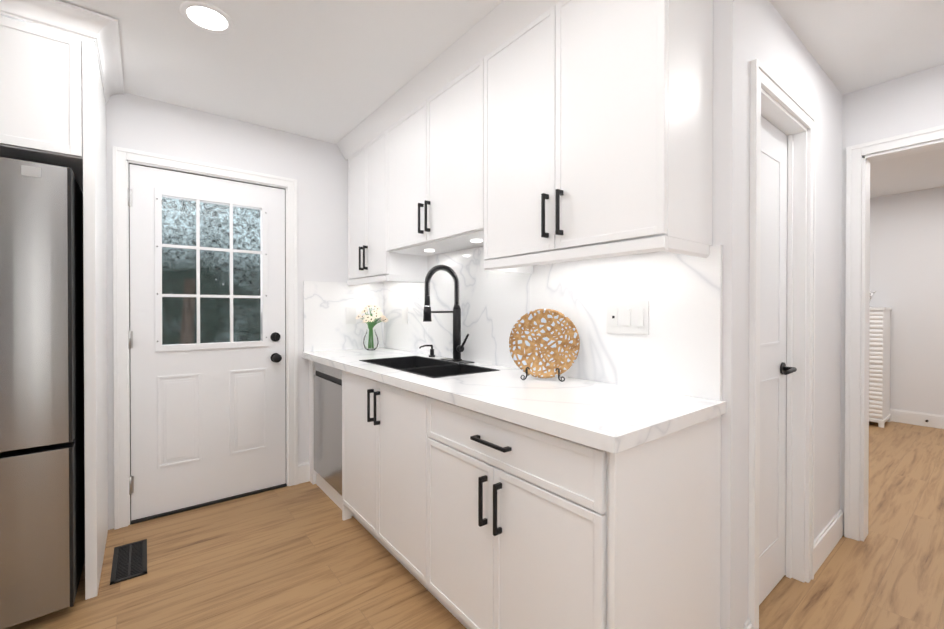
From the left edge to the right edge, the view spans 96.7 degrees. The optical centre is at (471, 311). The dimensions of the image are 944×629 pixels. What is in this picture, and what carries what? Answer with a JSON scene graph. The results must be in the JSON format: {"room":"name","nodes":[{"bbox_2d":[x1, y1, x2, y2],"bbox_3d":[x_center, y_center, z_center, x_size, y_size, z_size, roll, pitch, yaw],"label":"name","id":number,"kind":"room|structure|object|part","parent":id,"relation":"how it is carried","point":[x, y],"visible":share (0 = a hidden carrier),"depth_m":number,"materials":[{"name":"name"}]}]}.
{"room":"kitchen","nodes":[
{"label":"kitchen","id":0,"kind":"room"},
{"bbox_2d":[82,92,381,529],"bbox_3d":[-1.728,-0.113,2.579,2.520,2.620,0.115,0,0,-38],"label":"wall","id":1,"kind":"structure","parent":0,"point":[319,168],"depth_m":2.76,"materials":[{"name":"white paint"}]},
{"bbox_2d":[128,164,285,520],"bbox_3d":[-1.603,0.174,2.611,0.836,2.014,0.126,0,0,-38],"label":"entry door","id":2,"kind":"structure","parent":1,"relation":"in","point":[208,422],"depth_m":2.57,"materials":[{"name":"white paint"}]},
{"bbox_3d":[-1.599,0.167,2.579,0.803,1.720,0.070,0,0,-38],"label":"entry door hardware","id":3,"kind":"part","parent":2,"relation":"part of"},
{"bbox_2d":[302,281,381,352],"bbox_3d":[-0.936,0.033,3.112,0.606,0.498,0.018,0,0,-38],"label":"backsplash","id":4,"kind":"structure","parent":1,"relation":"attached to","point":[325,304],"depth_m":3.06,"materials":[{"name":"white stone"}]},
{"bbox_2d":[346,307,355,323],"bbox_3d":[-0.900,0.030,3.123,0.078,0.123,0.008,0,0,-38],"label":"outlet","id":5,"kind":"object","parent":1,"relation":"attached to","point":[350,311],"depth_m":3.12,"materials":[{"name":"white plastic"}]},
{"bbox_2d":[112,59,943,628],"bbox_3d":[1.876,0.149,1.933,7.410,2.104,5.575,0,0,-38],"label":"door frame","id":6,"kind":"structure","parent":1,"relation":"attached to","point":[774,101],"depth_m":2.17,"materials":[{"name":"white paint"}]},
{"bbox_2d":[0,0,943,197],"bbox_3d":[1.911,-1.244,1.879,7.640,0.170,5.690,0,0,-38],"label":"ceiling","id":7,"kind":"structure","parent":0,"point":[333,71],"depth_m":1.94,"materials":[{"name":"white paint"}]},
{"bbox_2d":[179,1,233,33],"bbox_3d":[-1.095,-1.214,1.738,0.192,0.006,0.192,0,0,-38],"label":"recessed light","id":8,"kind":"object","parent":7,"relation":"in","point":[207,17],"visible":1,"depth_m":1.73,"materials":[{"name":"white paint"}]},
{"bbox_2d":[5,421,943,628],"bbox_3d":[1.911,1.241,1.894,7.640,0.080,5.690,0,0,-38],"label":"floor","id":9,"kind":"structure","parent":0,"point":[302,556],"depth_m":1.93,"materials":[{"name":"brown wood"}]},
{"bbox_2d":[0,157,84,628],"bbox_3d":[-2.068,0.320,1.717,0.700,1.765,0.748,0,0,-38],"label":"fridge","id":10,"kind":"object","parent":9,"relation":"on","point":[42,514],"visible":0.98,"depth_m":1.59,"materials":[{"name":"silver metal"}]},
{"bbox_2d":[0,0,123,599],"bbox_3d":[-2.060,-0.006,1.768,0.906,2.417,0.751,0,0,-38],"label":"surround","id":11,"kind":"object","parent":9,"relation":"on","point":[53,93],"visible":1,"depth_m":1.74,"materials":[{"name":"white paint"}]},
{"bbox_2d":[110,539,146,584],"bbox_3d":[-1.648,1.196,2.021,0.130,0.008,0.355,0,0,-38],"label":"floor vent","id":12,"kind":"object","parent":9,"relation":"in","point":[129,561],"visible":1,"depth_m":2.00,"materials":[{"name":"black plastic"}]},
{"bbox_2d":[310,361,417,520],"bbox_3d":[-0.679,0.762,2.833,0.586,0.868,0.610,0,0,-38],"label":"base cabinet","id":13,"kind":"object","parent":9,"relation":"on","point":[364,456],"depth_m":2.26,"materials":[{"name":"white paint"}]},
{"bbox_2d":[314,362,342,495],"bbox_3d":[-0.688,0.761,2.841,0.574,0.868,0.586,0,0,-38],"label":"dishwasher","id":14,"kind":"object","parent":13,"relation":"in","point":[327,379],"depth_m":2.67,"materials":[{"name":"silver metal"}]},
{"bbox_2d":[418,397,720,628],"bbox_3d":[0.312,0.768,1.550,0.606,0.871,0.884,0,0,-38],"label":"base cabinet","id":15,"kind":"object","parent":9,"relation":"on","point":[462,472],"depth_m":1.25,"materials":[{"name":"white paint"}]},
{"bbox_2d":[302,349,725,456],"bbox_3d":[-0.176,0.308,2.151,0.631,0.040,2.470,0,0,-38],"label":"countertop","id":16,"kind":"structure","parent":15,"relation":"on","point":[602,416],"depth_m":1.38,"materials":[{"name":"white stone"}]},
{"bbox_2d":[356,304,387,349],"bbox_3d":[-0.735,0.113,3.080,0.247,0.336,0.221,0,0,-38],"label":"flower vase","id":17,"kind":"object","parent":16,"relation":"on","point":[371,320],"visible":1,"depth_m":3.07,"materials":[{"name":"clear glass"}]},
{"bbox_3d":[-0.742,0.206,3.082,0.110,0.150,0.110,0,0,-38],"label":"glass","id":18,"kind":"part","parent":17,"relation":"part of","materials":[{"name":"clear glass"}]},
{"bbox_2d":[358,353,493,420],"bbox_3d":[-0.261,0.390,2.256,0.386,0.211,0.801,0,0,-38],"label":"sink","id":19,"kind":"object","parent":16,"relation":"in","point":[396,400],"depth_m":2.16,"materials":[{"name":"black stone"}]},
{"bbox_2d":[422,261,469,364],"bbox_3d":[-0.164,0.011,2.365,0.253,0.552,0.250,0,0,-38],"label":"faucet","id":20,"kind":"object","parent":16,"relation":"on","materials":[{"name":"black metal"}]},
{"bbox_2d":[509,309,579,381],"bbox_3d":[0.306,0.138,1.796,0.193,0.302,0.246,0,0,-38],"label":"decorative plate","id":21,"kind":"object","parent":16,"relation":"on","point":[544,343],"visible":1,"depth_m":1.81,"materials":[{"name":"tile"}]},
{"bbox_2d":[869,307,891,427],"bbox_3d":[4.206,0.569,4.598,0.418,1.232,0.508,0,0,-38],"label":"dresser","id":22,"kind":"object","parent":9,"relation":"on","point":[879,366],"visible":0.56,"depth_m":4.33,"materials":[{"name":"white paint"}]},
{"bbox_2d":[870,290,875,306],"bbox_3d":[4.260,-0.142,4.510,0.121,0.190,0.120,0,0,-38],"label":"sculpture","id":23,"kind":"object","parent":22,"relation":"on","point":[871,294],"visible":0.4,"depth_m":4.47,"materials":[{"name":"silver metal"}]},
{"bbox_2d":[382,0,943,628],"bbox_3d":[1.046,-0.105,1.209,0.135,2.620,5.690,0,0,-38],"label":"wall","id":24,"kind":"structure","parent":0,"point":[906,256],"depth_m":2.02,"materials":[{"name":"white paint"}]},
{"bbox_2d":[344,112,427,283],"bbox_3d":[-0.602,-0.728,2.944,0.318,0.994,0.685,0,0,-38],"label":"upper cabinet","id":25,"kind":"object","parent":24,"relation":"attached to","point":[368,263],"depth_m":2.78,"materials":[{"name":"white paint"}]},
{"bbox_2d":[402,307,407,323],"bbox_3d":[-0.485,0.027,3.019,0.008,0.125,0.075,0,0,-38],"label":"outlet","id":26,"kind":"object","parent":24,"relation":"attached to","point":[404,309],"depth_m":3.01,"materials":[{"name":"white plastic"}]},
{"bbox_2d":[384,36,475,255],"bbox_3d":[-0.116,-0.794,2.322,0.318,0.854,0.946,0,0,-38],"label":"upper cabinet","id":27,"kind":"object","parent":24,"relation":"attached to","point":[430,132],"depth_m":2.18,"materials":[{"name":"white paint"}]},
{"bbox_2d":[382,245,722,400],"bbox_3d":[0.061,-0.039,2.343,0.018,0.652,2.458,0,0,-38],"label":"backsplash","id":28,"kind":"structure","parent":24,"relation":"attached to","point":[682,351],"depth_m":1.73,"materials":[{"name":"white stone"}]},
{"bbox_2d":[476,0,712,267],"bbox_3d":[0.420,-0.720,1.637,0.318,0.994,0.844,0,0,-38],"label":"upper cabinet","id":29,"kind":"object","parent":24,"relation":"attached to","point":[520,136],"depth_m":1.40,"materials":[{"name":"white paint"}]},
{"bbox_2d":[606,300,648,334],"bbox_3d":[0.601,0.022,1.631,0.009,0.128,0.179,0,0,-38],"label":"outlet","id":30,"kind":"object","parent":24,"relation":"attached to","point":[627,317],"depth_m":1.62,"materials":[{"name":"white plastic"}]},
{"bbox_2d":[759,116,787,604],"bbox_3d":[1.195,0.202,1.740,0.566,1.985,0.038,0,0,-38],"label":"closet door","id":31,"kind":"structure","parent":24,"relation":"in","point":[773,352],"depth_m":1.79,"materials":[{"name":"white paint"}]},
{"bbox_2d":[780,362,796,374],"bbox_3d":[1.357,0.252,1.810,0.143,0.054,0.057,0,0,-38],"label":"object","id":32,"kind":"structure","parent":31,"relation":"attached to","point":[784,370],"depth_m":1.84,"materials":[{"name":"black metal"}]},
{"label":"outside","id":33,"kind":"structure","parent":0,"visible":0},
{"bbox_2d":[162,196,261,344],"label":"window","id":34,"kind":"structure","parent":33,"point":[211,257],"depth_m":5.32,"materials":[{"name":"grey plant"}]}
]}

